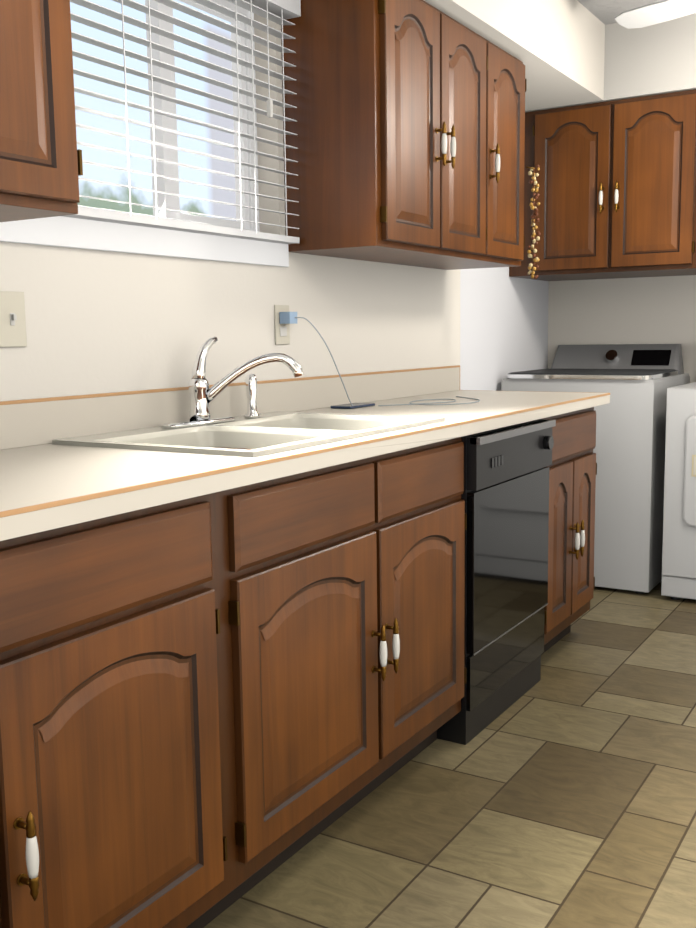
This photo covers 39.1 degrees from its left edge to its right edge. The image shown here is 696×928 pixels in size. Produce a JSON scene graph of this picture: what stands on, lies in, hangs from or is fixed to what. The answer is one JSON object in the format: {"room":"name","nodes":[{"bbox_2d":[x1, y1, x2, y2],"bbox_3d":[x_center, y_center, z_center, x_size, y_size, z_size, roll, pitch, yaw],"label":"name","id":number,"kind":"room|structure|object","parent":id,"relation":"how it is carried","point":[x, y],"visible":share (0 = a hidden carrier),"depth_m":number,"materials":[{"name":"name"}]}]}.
{"room":"kitchen","nodes":[
{"label":"kitchen","id":0,"kind":"room"},
{"bbox_2d":[0,13,459,400],"bbox_3d":[-0.922,-0.314,1.888,0.160,2.440,5.050,4,9,31],"label":"wall","id":1,"kind":"structure","parent":0,"point":[98,321],"depth_m":2.67,"materials":[{"name":"white paint"}]},
{"bbox_2d":[0,291,26,346],"bbox_3d":[-0.708,-0.306,2.071,0.015,0.116,0.072,4,9,31],"label":"switch plate","id":2,"kind":"object","parent":1,"relation":"attached to","point":[12,321],"visible":1,"depth_m":2.07,"materials":[{"name":"beige plastic"}]},
{"bbox_2d":[0,0,82,221],"bbox_3d":[-0.867,-0.780,1.389,0.393,0.761,0.972,4,9,31],"label":"upper cabinet","id":3,"kind":"object","parent":1,"relation":"attached to","point":[41,168],"visible":1,"depth_m":1.67,"materials":[{"name":"brown wood"}]},
{"bbox_2d":[0,216,288,266],"bbox_3d":[-0.485,-0.558,2.401,0.029,0.087,1.190,4,9,31],"label":"trim","id":4,"kind":"structure","parent":1,"relation":"attached to","point":[62,231],"depth_m":2.37,"materials":[{"name":"white plastic"}]},
{"bbox_2d":[78,0,258,231],"bbox_3d":[-0.572,-0.933,2.449,0.060,0.672,1.072,4,9,31],"label":"window","id":5,"kind":"structure","parent":1,"relation":"in","point":[169,186],"depth_m":2.62,"materials":[{"name":"white plastic"}]},
{"bbox_2d":[63,0,300,243],"bbox_3d":[-0.449,-0.934,2.373,0.074,0.708,1.110,4,9,31],"label":"window blinds","id":6,"kind":"object","parent":5,"relation":"attached to","point":[280,12],"visible":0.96,"depth_m":2.48,"materials":[{"name":"white plastic"}]},
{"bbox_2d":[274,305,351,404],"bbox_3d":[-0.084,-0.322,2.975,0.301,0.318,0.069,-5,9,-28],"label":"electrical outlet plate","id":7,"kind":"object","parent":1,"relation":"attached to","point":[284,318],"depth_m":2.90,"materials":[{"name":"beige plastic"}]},
{"bbox_2d":[281,0,526,269],"bbox_3d":[0.252,-1.052,3.241,0.364,0.736,1.105,4,9,31],"label":"upper cabinet","id":8,"kind":"object","parent":1,"relation":"attached to","point":[408,129],"visible":1,"depth_m":2.86,"materials":[{"name":"brown wood"}]},
{"bbox_2d":[526,165,540,278],"bbox_3d":[0.697,-0.908,3.683,0.054,0.423,0.048,4,9,31],"label":"garland","id":9,"kind":"object","parent":8,"relation":"hanging from","point":[533,216],"visible":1,"depth_m":3.67,"materials":[{"name":"brown food"}]},
{"bbox_2d":[204,581,695,927],"bbox_3d":[0.475,0.918,1.913,2.860,0.051,6.650,4,9,31],"label":"floor","id":10,"kind":"structure","parent":0,"point":[561,793],"depth_m":2.33,"materials":[{"name":"brown tile"}]},
{"bbox_2d":[0,444,247,927],"bbox_3d":[-0.739,0.501,1.523,0.619,0.911,1.005,4,9,31],"label":"base cabinet","id":11,"kind":"object","parent":10,"relation":"on","point":[232,630],"depth_m":1.56,"materials":[{"name":"brown wood"}]},
{"bbox_2d":[0,420,387,890],"bbox_3d":[-0.335,0.409,2.183,0.619,0.911,0.553,4,9,31],"label":"base cabinet","id":12,"kind":"object","parent":10,"relation":"on","point":[312,503],"depth_m":2.03,"materials":[{"name":"brown wood"}]},
{"bbox_2d":[162,336,303,427],"bbox_3d":[-0.261,-0.212,2.466,0.260,0.219,0.361,4,9,31],"label":"faucet","id":13,"kind":"object","parent":12,"relation":"on","point":[201,395],"depth_m":2.46,"materials":[{"name":"silver metal"}]},
{"bbox_2d":[52,411,445,535],"bbox_3d":[-0.194,0.004,2.367,0.545,0.185,0.840,4,9,31],"label":"sink","id":14,"kind":"object","parent":12,"relation":"in","point":[237,434],"depth_m":2.34,"materials":[{"name":"beige ceramic"}]},
{"bbox_2d":[184,408,475,777],"bbox_3d":[-0.064,0.347,2.624,0.619,0.911,0.489,4,9,31],"label":"base cabinet","id":15,"kind":"object","parent":10,"relation":"on","point":[427,517],"depth_m":2.48,"materials":[{"name":"brown wood"}]},
{"bbox_2d":[331,403,374,408],"bbox_3d":[0.016,-0.185,3.112,0.075,0.008,0.155,4,9,31],"label":"phone","id":16,"kind":"object","parent":15,"relation":"on","point":[352,406],"visible":0.96,"depth_m":3.07,"materials":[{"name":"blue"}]},
{"bbox_2d":[372,396,603,654],"bbox_3d":[0.520,0.232,3.579,0.619,0.873,0.559,4,9,31],"label":"base cabinet","id":17,"kind":"object","parent":10,"relation":"on","point":[573,469],"depth_m":3.35,"materials":[{"name":"brown wood"}]},
{"bbox_2d":[378,396,479,405],"bbox_3d":[0.324,-0.209,3.272,0.220,0.003,0.504,4,9,34],"label":"cable","id":18,"kind":"object","parent":17,"relation":"on","point":[456,396],"depth_m":3.20,"materials":[{"name":"beige plastic"}]},
{"bbox_2d":[437,419,555,744],"bbox_3d":[0.250,0.306,3.070,0.632,0.867,0.594,4,9,31],"label":"dishwasher","id":19,"kind":"object","parent":10,"relation":"on","point":[505,496],"visible":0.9,"depth_m":2.85,"materials":[{"name":"black metal"}]},
{"bbox_2d":[501,344,689,593],"bbox_3d":[1.172,-0.018,4.627,0.685,1.077,0.690,4,9,31],"label":"washer","id":20,"kind":"object","parent":10,"relation":"on","point":[635,381],"visible":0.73,"depth_m":4.27,"materials":[{"name":"white metal"}]},
{"bbox_2d":[661,382,695,599],"bbox_3d":[1.821,0.015,4.208,0.740,1.104,0.733,4,9,31],"label":"dryer","id":21,"kind":"object","parent":10,"relation":"on","point":[679,554],"visible":1,"depth_m":4.08,"materials":[{"name":"white metal"}]},
{"bbox_2d":[460,267,548,390],"bbox_3d":[0.700,-0.701,4.649,0.160,2.440,1.400,4,9,31],"label":"wall","id":22,"kind":"structure","parent":0,"point":[503,324],"depth_m":4.49,"materials":[{"name":"white paint"}]},
{"bbox_2d":[423,0,604,110],"bbox_3d":[-0.539,-1.394,1.886,0.374,0.310,5.699,4,9,31],"label":"soffit","id":23,"kind":"structure","parent":0,"point":[556,48],"depth_m":3.72,"materials":[{"name":"white paint"}]},
{"bbox_2d":[525,13,695,112],"bbox_3d":[1.922,-1.710,4.024,2.459,0.310,0.549,4,9,31],"label":"soffit","id":24,"kind":"structure","parent":0,"point":[656,59],"depth_m":4.11,"materials":[{"name":"white paint"}]},
{"bbox_2d":[577,0,662,24],"bbox_3d":[0.440,-1.575,1.585,2.860,0.100,6.650,4,9,31],"label":"ceiling","id":25,"kind":"structure","parent":0,"point":[605,12],"depth_m":3.95,"materials":[{"name":"grey paint"}]},
{"bbox_2d":[615,0,695,28],"bbox_3d":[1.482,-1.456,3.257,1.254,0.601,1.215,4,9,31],"label":"ceiling light","id":26,"kind":"object","parent":25,"relation":"hanging from","point":[653,13],"visible":1,"depth_m":3.56,"materials":[{"name":"white plastic"}]},
{"bbox_2d":[548,275,695,382],"bbox_3d":[2.217,-0.693,4.429,2.660,2.440,0.200,4,9,31],"label":"wall","id":27,"kind":"structure","parent":0,"point":[650,310],"depth_m":4.82,"materials":[{"name":"white paint"}]},
{"bbox_2d":[509,89,695,280],"bbox_3d":[1.239,-1.237,4.503,0.848,0.726,0.555,4,9,31],"label":"upper cabinet","id":28,"kind":"object","parent":27,"relation":"attached to","point":[616,180],"visible":1,"depth_m":4.23,"materials":[{"name":"brown wood"}]},
{"label":"outside","id":29,"kind":"structure","parent":0,"visible":0},
{"bbox_2d":[70,0,235,220],"bbox_3d":[-1.575,-1.671,3.604,0.001,5.300,8.000,4,9,31],"label":"window glass","id":30,"kind":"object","parent":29,"point":[102,190],"depth_m":4.60,"materials":[{"name":"clear glass"}]}
]}

